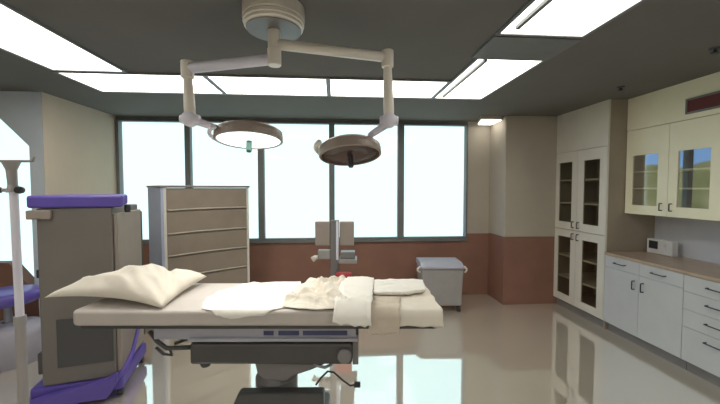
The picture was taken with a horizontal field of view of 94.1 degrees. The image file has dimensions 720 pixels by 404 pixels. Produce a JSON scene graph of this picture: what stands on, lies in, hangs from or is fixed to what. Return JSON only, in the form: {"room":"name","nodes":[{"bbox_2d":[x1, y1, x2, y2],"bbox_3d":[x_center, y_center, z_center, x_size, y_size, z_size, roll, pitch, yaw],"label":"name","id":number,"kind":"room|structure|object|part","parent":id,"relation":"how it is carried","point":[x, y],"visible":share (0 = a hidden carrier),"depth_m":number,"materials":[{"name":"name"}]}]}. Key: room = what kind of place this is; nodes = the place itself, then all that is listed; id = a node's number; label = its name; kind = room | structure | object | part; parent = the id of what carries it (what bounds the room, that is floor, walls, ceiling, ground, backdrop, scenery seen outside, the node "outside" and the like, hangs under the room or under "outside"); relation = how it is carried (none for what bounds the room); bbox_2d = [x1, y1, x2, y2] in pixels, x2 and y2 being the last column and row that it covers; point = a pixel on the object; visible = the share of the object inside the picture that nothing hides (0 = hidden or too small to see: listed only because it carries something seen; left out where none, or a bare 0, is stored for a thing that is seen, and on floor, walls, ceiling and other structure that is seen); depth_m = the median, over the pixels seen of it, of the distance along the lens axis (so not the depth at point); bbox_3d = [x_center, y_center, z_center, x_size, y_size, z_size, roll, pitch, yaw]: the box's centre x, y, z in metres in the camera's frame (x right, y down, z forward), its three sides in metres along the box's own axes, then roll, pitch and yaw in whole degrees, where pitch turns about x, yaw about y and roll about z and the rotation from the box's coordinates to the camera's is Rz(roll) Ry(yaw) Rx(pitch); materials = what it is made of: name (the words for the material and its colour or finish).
{"room":"operating room","nodes":[
{"label":"operating room","id":0,"kind":"room"},
{"bbox_2d":[0,91,44,320],"bbox_3d":[-4.386,0.170,3.500,2.173,2.620,0.126,0,2,-4],"label":"wall","id":1,"kind":"structure","parent":0,"point":[21,111],"depth_m":3.48,"materials":[{"name":"grey paint"}]},
{"bbox_2d":[41,92,123,194],"bbox_3d":[-3.392,0.143,4.170,0.095,2.620,1.316,0,2,-4],"label":"wall","id":2,"kind":"structure","parent":0,"point":[79,147],"depth_m":3.95,"materials":[{"name":"paint"}]},
{"bbox_2d":[116,116,489,294],"bbox_3d":[-0.708,0.111,4.960,5.375,2.620,0.140,0,2,-4],"label":"wall","id":3,"kind":"structure","parent":0,"point":[269,262],"depth_m":5.01,"materials":[{"name":"paint"}]},
{"bbox_2d":[115,119,187,241],"bbox_3d":[-2.907,-0.290,4.729,0.958,1.710,0.080,0,2,-4],"label":"window","id":4,"kind":"structure","parent":3,"relation":"in","point":[118,122],"depth_m":4.68,"materials":[{"name":"grey metal"}]},
{"bbox_2d":[187,121,261,239],"bbox_3d":[-1.926,-0.293,4.802,1.010,1.710,0.080,0,2,-4],"label":"window","id":5,"kind":"structure","parent":3,"relation":"in","point":[189,129],"depth_m":4.78,"materials":[{"name":"grey metal"}]},
{"bbox_2d":[260,121,331,239],"bbox_3d":[-0.917,-0.296,4.877,1.012,1.710,0.080,0,2,-4],"label":"window","id":6,"kind":"structure","parent":3,"relation":"in","point":[263,217],"depth_m":4.83,"materials":[{"name":"grey metal"}]},
{"bbox_2d":[143,238,466,244],"bbox_3d":[-0.883,0.571,4.867,5.010,0.038,0.014,0,2,-4],"label":"trim","id":7,"kind":"structure","parent":3,"relation":"attached to","point":[427,239],"depth_m":4.93,"materials":[{"name":"grey metal"}]},
{"bbox_2d":[332,122,400,238],"bbox_3d":[0.096,-0.299,4.953,1.020,1.710,0.080,0,2,-4],"label":"window","id":8,"kind":"structure","parent":3,"relation":"in","point":[333,123],"depth_m":4.94,"materials":[{"name":"grey metal"}]},
{"bbox_2d":[401,123,467,238],"bbox_3d":[1.108,-0.302,5.028,1.010,1.710,0.080,0,2,-4],"label":"window","id":9,"kind":"structure","parent":3,"relation":"in","point":[402,124],"depth_m":5.00,"materials":[{"name":"grey metal"}]},
{"bbox_2d":[0,0,719,121],"bbox_3d":[-0.856,-1.094,1.081,9.060,0.100,7.770,0,2,-4],"label":"ceiling","id":10,"kind":"structure","parent":0,"point":[655,45],"depth_m":2.46,"materials":[{"name":"grey paint"}]},
{"bbox_2d":[0,0,127,72],"bbox_3d":[-2.233,-1.081,2.193,0.600,0.014,1.290,0,2,-4],"label":"recessed light","id":11,"kind":"object","parent":10,"relation":"in","point":[23,36],"visible":1,"depth_m":2.34,"materials":[{"name":"white plastic"}]},
{"bbox_2d":[52,71,225,94],"bbox_3d":[-2.005,-1.121,3.177,1.240,0.014,0.600,0,2,-4],"label":"recessed light","id":12,"kind":"object","parent":10,"relation":"in","point":[130,82],"visible":0.9,"depth_m":3.14,"materials":[{"name":"white plastic"}]},
{"bbox_2d":[204,74,328,96],"bbox_3d":[-0.849,-1.124,3.264,1.080,0.014,0.600,0,2,-4],"label":"recessed light","id":13,"kind":"object","parent":10,"relation":"in","point":[263,85],"visible":0.97,"depth_m":3.23,"materials":[{"name":"white plastic"}]},
{"bbox_2d":[179,0,398,167],"bbox_3d":[-0.415,-0.648,2.048,1.290,0.868,0.681,0,2,0],"label":"light","id":14,"kind":"object","parent":10,"relation":"attached to","point":[279,23],"visible":1,"depth_m":1.95,"materials":[{"name":"beige metal"}]},
{"bbox_3d":[-1.007,-0.624,1.977,0.064,0.250,0.064,0,2,0],"label":"drop post","id":15,"kind":"part","parent":14,"relation":"part of","materials":[{"name":"beige metal"}]},
{"bbox_3d":[-0.925,-0.426,2.157,0.095,0.086,0.344,0,2,-8],"label":"bumper rail","id":16,"kind":"part","parent":14,"relation":"part of","materials":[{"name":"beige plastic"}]},
{"bbox_3d":[-0.747,-0.791,1.920,0.548,0.077,0.060,0,2,11],"label":"arm","id":17,"kind":"part","parent":14,"relation":"part of","materials":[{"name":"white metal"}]},
{"bbox_3d":[-0.721,-0.360,2.178,0.037,0.078,0.045,0,2,0],"label":"sterile handle","id":18,"kind":"part","parent":14,"relation":"part of","materials":[{"name":"green plastic"}]},
{"bbox_3d":[-0.478,-0.956,1.863,0.298,0.006,0.298,0,2,0],"label":"mount plate","id":19,"kind":"part","parent":14,"relation":"part of","materials":[{"name":"grey metal"}]},
{"bbox_3d":[-0.478,-0.863,1.867,0.076,0.205,0.076,0,2,0],"label":"pivot post","id":20,"kind":"part","parent":14,"relation":"part of","materials":[{"name":"beige metal"}]},
{"bbox_3d":[-0.192,-0.335,2.228,0.150,0.106,0.416,2,3,35],"label":"bumper rail","id":21,"kind":"part","parent":14,"relation":"part of","materials":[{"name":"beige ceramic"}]},
{"bbox_3d":[-0.157,-0.873,1.937,0.660,0.078,0.058,-1,2,-12],"label":"arm","id":22,"kind":"part","parent":14,"relation":"part of","materials":[{"name":"beige metal"}]},
{"bbox_3d":[-0.059,-0.256,2.125,0.036,0.080,0.051,-1,2,-16],"label":"sterile handle","id":23,"kind":"part","parent":14,"relation":"part of","materials":[{"name":"black plastic"}]},
{"bbox_3d":[0.173,-0.664,2.015,0.064,0.327,0.064,0,2,0],"label":"drop post","id":24,"kind":"part","parent":14,"relation":"part of","materials":[{"name":"beige metal"}]},
{"bbox_2d":[328,77,450,98],"bbox_3d":[0.253,-1.127,3.346,1.130,0.014,0.600,0,2,-4],"label":"recessed light","id":25,"kind":"object","parent":10,"relation":"in","point":[338,86],"visible":0.9,"depth_m":3.29,"materials":[{"name":"white plastic"}]},
{"bbox_2d":[433,58,546,99],"bbox_3d":[1.117,-1.111,3.130,0.560,0.030,1.160,0,2,-4],"label":"recessed light","id":26,"kind":"object","parent":10,"relation":"in","point":[482,77],"visible":0.8,"depth_m":2.99,"materials":[{"name":"white plastic"}]},
{"bbox_2d":[478,116,501,124],"bbox_3d":[1.801,-1.161,4.775,0.310,0.062,0.340,0,2,-4],"label":"light","id":27,"kind":"object","parent":10,"relation":"attached to","point":[483,120],"visible":1,"depth_m":4.62,"materials":[{"name":"paint"}]},
{"bbox_2d":[478,119,500,124],"bbox_3d":[1.801,-1.137,4.776,0.290,0.014,0.320,0,2,-4],"label":"diffuser","id":28,"kind":"object","parent":27,"relation":"attached to","point":[481,121],"depth_m":4.69,"materials":[{"name":"white plastic"}]},
{"bbox_2d":[472,34,581,59],"bbox_3d":[1.154,-1.086,2.366,0.600,0.020,0.350,0,2,-4],"label":"ceiling panel","id":29,"kind":"object","parent":10,"relation":"attached to","point":[495,47],"depth_m":2.33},
{"bbox_2d":[495,0,645,38],"bbox_3d":[1.212,-1.049,1.589,0.600,0.030,1.190,0,2,-4],"label":"recessed light","id":30,"kind":"object","parent":10,"relation":"in","point":[578,19],"visible":1,"depth_m":1.94,"materials":[{"name":"white plastic"}]},
{"bbox_2d":[708,46,719,53],"bbox_3d":[2.526,-1.077,2.384,0.070,0.036,0.070,0,2,-4],"label":"sprinkler","id":31,"kind":"object","parent":10,"relation":"attached to","point":[714,49],"visible":1,"depth_m":2.38,"materials":[{"name":"metal"}]},
{"bbox_2d":[0,294,719,403],"bbox_3d":[-0.856,1.623,1.190,9.060,0.100,7.770,0,2,-4],"label":"floor","id":32,"kind":"structure","parent":0,"point":[488,351],"depth_m":2.95,"materials":[{"name":"beige tile"}]},
{"bbox_2d":[0,156,34,403],"bbox_3d":[-1.548,0.675,1.551,0.569,1.765,0.518,0,2,0],"label":"pole","id":33,"kind":"object","parent":32,"relation":"on","point":[11,167],"visible":1,"depth_m":1.51,"materials":[{"name":"grey metal"}]},
{"bbox_3d":[-1.515,-0.053,1.491,0.034,0.034,0.024,0,2,0],"label":"knob","id":34,"kind":"part","parent":33,"relation":"part of","materials":[{"name":"black plastic"}]},
{"bbox_2d":[0,284,41,372],"bbox_3d":[-3.325,1.164,3.169,0.570,0.660,0.570,0,2,0],"label":"stool","id":35,"kind":"object","parent":32,"relation":"on","point":[31,291],"visible":0.74,"depth_m":3.10,"materials":[{"name":"purple plastic"}]},
{"bbox_3d":[-3.325,1.139,3.168,0.100,0.410,0.100,0,2,0],"label":"post","id":36,"kind":"part","parent":35,"relation":"part of","materials":[{"name":"metal"}]},
{"bbox_3d":[-3.325,0.894,3.158,0.500,0.120,0.500,0,2,0],"label":"seat","id":37,"kind":"part","parent":35,"relation":"part of","materials":[{"name":"purple plastic"}]},
{"bbox_2d":[25,194,145,403],"bbox_3d":[-2.187,0.725,2.758,0.649,1.570,0.680,-1,2,-18],"label":"machine","id":38,"kind":"object","parent":32,"relation":"on","point":[79,236],"visible":0.94,"depth_m":2.49,"materials":[{"name":"grey plastic"}]},
{"bbox_3d":[-2.127,1.399,2.477,0.578,0.176,0.058,-1,2,-18],"label":"trim","id":39,"kind":"part","parent":38,"relation":"part of","materials":[{"name":"purple plastic"}]},
{"bbox_3d":[-2.056,1.040,2.511,0.350,0.360,0.011,-1,2,-18],"label":"panel","id":40,"kind":"part","parent":38,"relation":"part of","materials":[{"name":"grey plastic"}]},
{"bbox_2d":[30,342,145,399],"bbox_3d":[-2.213,1.395,2.807,0.582,0.108,0.621,-1,2,-18],"label":"base","id":41,"kind":"object","parent":38,"relation":"on","point":[40,389],"depth_m":2.53,"materials":[{"name":"purple plastic"}]},
{"bbox_3d":[-1.876,0.052,2.703,0.048,0.060,0.047,-1,2,-18],"label":"knob","id":42,"kind":"part","parent":38,"relation":"part of","materials":[{"name":"black plastic"}]},
{"bbox_2d":[146,185,249,282],"bbox_3d":[-1.993,0.625,4.191,1.014,1.655,0.645,-2,3,-43],"label":"tall cabinet","id":43,"kind":"object","parent":32,"relation":"on","point":[204,230],"visible":0.62,"depth_m":3.93,"materials":[{"name":"beige paint"}]},
{"bbox_3d":[-2.346,0.650,3.865,0.028,1.630,0.620,-2,3,-43],"label":"panel","id":44,"kind":"part","parent":43,"relation":"part of","materials":[{"name":"grey metal"}]},
{"bbox_3d":[-1.780,-0.036,3.955,0.903,0.243,0.019,-2,3,-43],"label":"drawer","id":45,"kind":"part","parent":43,"relation":"part of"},
{"bbox_3d":[-1.780,0.473,3.975,0.903,0.233,0.019,-2,3,-43],"label":"drawer","id":46,"kind":"part","parent":43,"relation":"part of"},
{"bbox_3d":[-1.780,0.221,3.965,0.903,0.248,0.019,-2,3,-43],"label":"drawer","id":47,"kind":"part","parent":43,"relation":"part of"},
{"bbox_3d":[-1.780,0.718,3.985,0.903,0.233,0.019,-2,3,-43],"label":"drawer","id":48,"kind":"part","parent":43,"relation":"part of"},
{"bbox_3d":[-1.780,0.963,3.995,0.903,0.233,0.019,-2,3,-43],"label":"drawer","id":49,"kind":"part","parent":43,"relation":"part of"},
{"bbox_2d":[73,282,443,403],"bbox_3d":[-0.565,1.050,2.119,2.040,0.947,0.569,0,2,0],"label":"table","id":50,"kind":"object","parent":32,"relation":"on","point":[282,344],"depth_m":1.87,"materials":[{"name":"metal"}]},
{"bbox_2d":[44,263,206,307],"bbox_3d":[-1.438,0.484,2.101,0.716,0.184,0.520,0,2,0],"label":"pillow","id":51,"kind":"object","parent":50,"relation":"on","point":[151,284],"visible":1,"depth_m":1.94,"materials":[{"name":"white fabric"}]},
{"bbox_3d":[-1.146,0.870,1.956,0.104,0.058,0.018,0,2,0],"label":"release lever","id":52,"kind":"part","parent":50,"relation":"part of","materials":[{"name":"metal"}]},
{"bbox_3d":[-0.879,0.912,1.908,0.060,0.044,0.060,0,2,0],"label":"foot knob","id":53,"kind":"part","parent":50,"relation":"part of","materials":[{"name":"metal"}]},
{"bbox_3d":[-0.568,0.628,2.108,2.035,0.085,0.557,0,2,0],"label":"mattress","id":54,"kind":"part","parent":50,"relation":"part of","materials":[{"name":"beige fabric"}]},
{"bbox_2d":[201,281,300,318],"bbox_3d":[-0.647,0.594,2.103,0.579,0.060,0.573,0,2,0],"label":"sheet","id":55,"kind":"object","parent":50,"relation":"on","point":[253,298],"visible":0.94,"depth_m":1.99,"materials":[{"name":"white fabric"}]},
{"bbox_3d":[-0.587,0.724,2.113,1.129,0.067,0.495,0,2,0],"label":"frame","id":56,"kind":"part","parent":50,"relation":"part of","materials":[{"name":"metal"}]},
{"bbox_3d":[-0.482,0.763,1.857,0.939,0.018,0.019,0,2,0],"label":"accessory rail","id":57,"kind":"part","parent":50,"relation":"part of","materials":[{"name":"metal"}]},
{"bbox_2d":[283,275,346,309],"bbox_3d":[-0.263,0.535,2.103,0.420,0.089,0.559,0,2,0],"label":"sheet","id":58,"kind":"object","parent":50,"relation":"on","point":[320,293],"visible":0.84,"depth_m":1.98,"materials":[{"name":"white fabric"}]},
{"bbox_2d":[332,276,373,326],"bbox_3d":[-0.026,0.580,2.062,0.217,0.132,0.634,0,2,4],"label":"cloth","id":59,"kind":"object","parent":58,"relation":"on","point":[354,310],"visible":0.95,"depth_m":1.82,"materials":[{"name":"fabric"}]},
{"bbox_3d":[-0.140,1.002,1.897,0.238,0.103,0.031,0,2,7],"label":"cord","id":60,"kind":"part","parent":50,"relation":"part of","materials":[{"name":"black plastic"}]},
{"bbox_3d":[-0.087,0.853,1.852,0.080,0.080,0.026,0,2,0],"label":"knob","id":61,"kind":"part","parent":50,"relation":"part of","materials":[{"name":"grey metal"}]},
{"bbox_2d":[368,295,400,334],"bbox_3d":[0.144,0.640,1.912,0.179,0.144,0.247,0,2,7],"label":"hanging cloth","id":62,"kind":"object","parent":50,"relation":"on","point":[385,316],"visible":0.97,"depth_m":1.80,"materials":[{"name":"beige fabric"}]},
{"bbox_2d":[373,279,424,294],"bbox_3d":[0.255,0.547,2.179,0.351,0.031,0.298,0,2,0],"label":"folded towel","id":63,"kind":"object","parent":50,"relation":"on","point":[385,286],"visible":1,"depth_m":2.12,"materials":[{"name":"white fabric"}]},
{"bbox_3d":[0.260,0.625,2.100,0.391,0.097,0.564,0,2,0],"label":"foot cover","id":64,"kind":"part","parent":50,"relation":"part of","materials":[{"name":"beige fabric"}]},
{"bbox_2d":[311,220,356,277],"bbox_3d":[-0.308,0.837,4.137,0.597,1.233,0.546,0,2,0],"label":"cart","id":65,"kind":"object","parent":32,"relation":"on","point":[325,231],"visible":0.61,"depth_m":4.09,"materials":[{"name":"grey metal"}]},
{"bbox_3d":[-0.552,0.696,4.131,0.110,0.085,0.070,0,2,0],"label":"handle","id":66,"kind":"part","parent":65,"relation":"part of","materials":[{"name":"beige plastic"}]},
{"bbox_3d":[-0.459,0.389,4.124,0.184,0.300,0.050,0,2,0],"label":"panel","id":67,"kind":"part","parent":65,"relation":"part of","materials":[{"name":"beige plastic"}]},
{"bbox_3d":[-0.309,0.787,4.135,0.104,1.134,0.060,0,2,0],"label":"post","id":68,"kind":"part","parent":65,"relation":"part of","materials":[{"name":"grey metal"}]},
{"bbox_3d":[-0.277,0.470,4.084,0.031,0.472,0.014,0,2,0],"label":"post","id":69,"kind":"part","parent":65,"relation":"part of","materials":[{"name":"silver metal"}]},
{"bbox_2d":[335,272,351,277],"bbox_3d":[-0.196,0.928,4.035,0.196,0.159,0.110,0,2,0],"label":"basket","id":70,"kind":"object","parent":65,"relation":"on","point":[347,274],"depth_m":3.99,"materials":[{"name":"red plastic"}]},
{"bbox_3d":[-0.162,0.389,4.124,0.178,0.300,0.050,0,2,0],"label":"panel","id":71,"kind":"part","parent":65,"relation":"part of","materials":[{"name":"beige plastic"}]},
{"bbox_2d":[339,256,356,263],"bbox_3d":[-0.146,0.710,4.132,0.219,0.049,0.240,0,2,0],"label":"tray","id":72,"kind":"object","parent":65,"relation":"on","point":[342,260],"depth_m":4.01,"materials":[{"name":"grey plastic"}]},
{"bbox_2d":[416,257,466,310],"bbox_3d":[1.071,1.113,4.546,0.661,0.648,0.425,0,2,0],"label":"bin","id":73,"kind":"object","parent":32,"relation":"on","point":[443,276],"visible":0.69,"depth_m":4.36,"materials":[{"name":"grey plastic"}]},
{"bbox_3d":[1.073,0.826,4.534,0.560,0.073,0.425,0,2,0],"label":"lid","id":74,"kind":"part","parent":73,"relation":"part of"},
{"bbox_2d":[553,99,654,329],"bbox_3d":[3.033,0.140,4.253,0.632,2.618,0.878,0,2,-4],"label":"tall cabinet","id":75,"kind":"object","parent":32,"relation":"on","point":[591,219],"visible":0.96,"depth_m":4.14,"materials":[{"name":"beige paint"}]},
{"bbox_3d":[2.746,0.846,4.494,0.020,0.964,0.406,0,2,-4],"label":"door","id":76,"kind":"part","parent":75,"relation":"part of","materials":[{"name":"beige paint"}]},
{"bbox_3d":[2.746,-0.150,4.454,0.020,1.014,0.406,0,2,-4],"label":"door","id":77,"kind":"part","parent":75,"relation":"part of","materials":[{"name":"beige paint"}]},
{"bbox_2d":[558,272,596,288],"bbox_3d":[3.056,1.019,4.291,0.548,0.020,0.838,0,2,-4],"label":"shelf","id":78,"kind":"object","parent":75,"relation":"attached to","point":[589,279],"depth_m":4.35,"materials":[{"name":"beige paint"}]},
{"bbox_2d":[559,252,596,264],"bbox_3d":[3.056,0.729,4.279,0.548,0.020,0.838,0,2,-4],"label":"shelf","id":79,"kind":"object","parent":75,"relation":"attached to","point":[589,257],"depth_m":4.33,"materials":[{"name":"beige paint"}]},
{"bbox_2d":[560,201,598,205],"bbox_3d":[3.056,0.019,4.251,0.548,0.020,0.838,0,2,-4],"label":"shelf","id":80,"kind":"object","parent":75,"relation":"attached to","point":[573,203],"depth_m":4.31,"materials":[{"name":"beige paint"}]},
{"bbox_2d":[561,178,599,180],"bbox_3d":[3.056,-0.280,4.239,0.548,0.020,0.838,0,2,-4],"label":"shelf","id":81,"kind":"object","parent":75,"relation":"attached to","point":[562,179],"depth_m":4.24,"materials":[{"name":"beige paint"}]},
{"bbox_3d":[2.763,-0.910,4.197,0.020,0.514,0.865,0,2,-4],"label":"panel","id":82,"kind":"part","parent":75,"relation":"part of","materials":[{"name":"beige paint"}]},
{"bbox_3d":[2.778,0.864,4.063,0.020,0.964,0.451,0,2,-4],"label":"door","id":83,"kind":"part","parent":75,"relation":"part of","materials":[{"name":"beige paint"}]},
{"bbox_3d":[2.778,-0.133,4.023,0.020,1.014,0.451,0,2,-4],"label":"door","id":84,"kind":"part","parent":75,"relation":"part of","materials":[{"name":"beige paint"}]},
{"bbox_3d":[3.093,0.158,3.826,0.576,2.618,0.018,0,2,-4],"label":"panel","id":85,"kind":"part","parent":75,"relation":"part of","materials":[{"name":"beige wood"}]},
{"bbox_2d":[603,255,686,369],"bbox_3d":[3.098,1.050,3.416,0.632,0.868,0.859,0,2,-4],"label":"base cabinet","id":86,"kind":"object","parent":32,"relation":"on","point":[643,304],"visible":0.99,"depth_m":3.31,"materials":[{"name":"white paint"}]},
{"bbox_3d":[2.812,1.051,3.611,0.020,0.629,0.428,0,2,-4],"label":"door","id":87,"kind":"part","parent":86,"relation":"part of","materials":[{"name":"white paint"}]},
{"bbox_3d":[2.812,0.672,3.596,0.020,0.124,0.428,0,2,-4],"label":"drawer","id":88,"kind":"part","parent":86,"relation":"part of","materials":[{"name":"white paint"}]},
{"bbox_3d":[2.844,1.069,3.181,0.020,0.629,0.428,0,2,-4],"label":"door","id":89,"kind":"part","parent":86,"relation":"part of","materials":[{"name":"white paint"}]},
{"bbox_3d":[2.844,0.690,3.166,0.020,0.124,0.428,0,2,-4],"label":"drawer","id":90,"kind":"part","parent":86,"relation":"part of","materials":[{"name":"white paint"}]},
{"bbox_2d":[681,275,719,387],"bbox_3d":[3.155,1.080,2.662,0.632,0.868,0.645,0,2,-4],"label":"base cabinet","id":91,"kind":"object","parent":32,"relation":"on","point":[700,347],"visible":1,"depth_m":2.81,"materials":[{"name":"white paint"}]},
{"bbox_2d":[604,251,719,282],"bbox_3d":[3.135,0.612,3.075,0.607,0.030,1.513,0,2,-4],"label":"countertop","id":92,"kind":"structure","parent":91,"relation":"on","point":[710,271],"depth_m":3.22,"materials":[{"name":"laminate"}]},
{"bbox_2d":[647,238,677,256],"bbox_3d":[3.299,0.492,3.663,0.078,0.158,0.290,0,2,-4],"label":"intercom panel","id":93,"kind":"object","parent":92,"relation":"on","point":[658,246],"visible":1,"depth_m":3.62,"materials":[{"name":"white plastic"}]},
{"bbox_3d":[2.885,1.255,2.648,0.020,0.297,0.645,0,2,-4],"label":"drawer","id":94,"kind":"part","parent":91,"relation":"part of","materials":[{"name":"white paint"}]},
{"bbox_3d":[2.885,1.027,2.639,0.020,0.152,0.645,0,2,-4],"label":"drawer","id":95,"kind":"part","parent":91,"relation":"part of","materials":[{"name":"white paint"}]},
{"bbox_3d":[2.885,0.873,2.633,0.020,0.152,0.645,0,2,-4],"label":"drawer","id":96,"kind":"part","parent":91,"relation":"part of","materials":[{"name":"white paint"}]},
{"bbox_3d":[2.885,0.722,2.627,0.020,0.143,0.645,0,2,-4],"label":"drawer","id":97,"kind":"part","parent":91,"relation":"part of","materials":[{"name":"white paint"}]},
{"bbox_3d":[2.853,1.169,2.702,0.036,0.011,0.151,0,2,-4],"label":"handle","id":98,"kind":"part","parent":91,"relation":"part of","materials":[{"name":"metal"}]},
{"bbox_2d":[488,115,556,304],"bbox_3d":[2.633,0.111,4.973,1.330,2.620,0.610,0,2,-4],"label":"pillar","id":99,"kind":"structure","parent":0,"point":[523,149],"depth_m":4.66,"materials":[{"name":"paint"}]},
{"bbox_2d":[654,114,719,263],"bbox_3d":[3.608,0.249,1.519,0.100,2.620,7.670,0,2,-4],"label":"wall","id":100,"kind":"structure","parent":0,"point":[697,239],"depth_m":3.44,"materials":[{"name":"white paint"}]},
{"bbox_2d":[625,72,719,220],"bbox_3d":[3.210,-0.492,3.312,0.416,1.278,0.958,0,2,-4],"label":"upper cabinet","id":101,"kind":"object","parent":100,"relation":"attached to","point":[673,169],"visible":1,"depth_m":3.33,"materials":[{"name":"yellow paint"}]},
{"bbox_3d":[3.031,-0.323,3.544,0.020,0.916,0.479,0,2,-4],"label":"door","id":102,"kind":"part","parent":101,"relation":"part of","materials":[{"name":"yellow paint"}]},
{"bbox_2d":[634,167,709,172],"bbox_3d":[3.236,-0.314,3.321,0.326,0.016,0.920,0,2,-4],"label":"shelf","id":103,"kind":"object","parent":101,"relation":"attached to","point":[694,169],"depth_m":3.38,"materials":[{"name":"white paint"}]},
{"bbox_2d":[634,188,709,188],"bbox_3d":[3.236,-0.134,3.329,0.326,0.016,0.920,0,2,-4],"label":"shelf","id":104,"kind":"object","parent":101,"relation":"attached to","point":[634,188],"depth_m":3.20,"materials":[{"name":"white paint"}]},
{"bbox_3d":[3.049,-0.954,3.282,0.020,0.354,0.958,0,2,-4],"label":"panel","id":105,"kind":"part","parent":101,"relation":"part of","materials":[{"name":"yellow paint"}]},
{"bbox_3d":[3.409,-0.314,3.334,0.016,0.878,0.920,0,2,-4],"label":"panel","id":106,"kind":"part","parent":101,"relation":"part of","materials":[{"name":"clear glass"}]},
{"bbox_3d":[3.067,-0.303,3.067,0.020,0.916,0.471,0,2,-4],"label":"door","id":107,"kind":"part","parent":101,"relation":"part of","materials":[{"name":"yellow paint"}]},
{"bbox_2d":[685,91,719,114],"bbox_3d":[3.058,-0.877,2.888,0.019,0.140,0.470,0,2,-4],"label":"wall plaque","id":108,"kind":"object","parent":101,"relation":"attached to","point":[709,101],"visible":1,"depth_m":2.97,"materials":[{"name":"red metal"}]}
]}

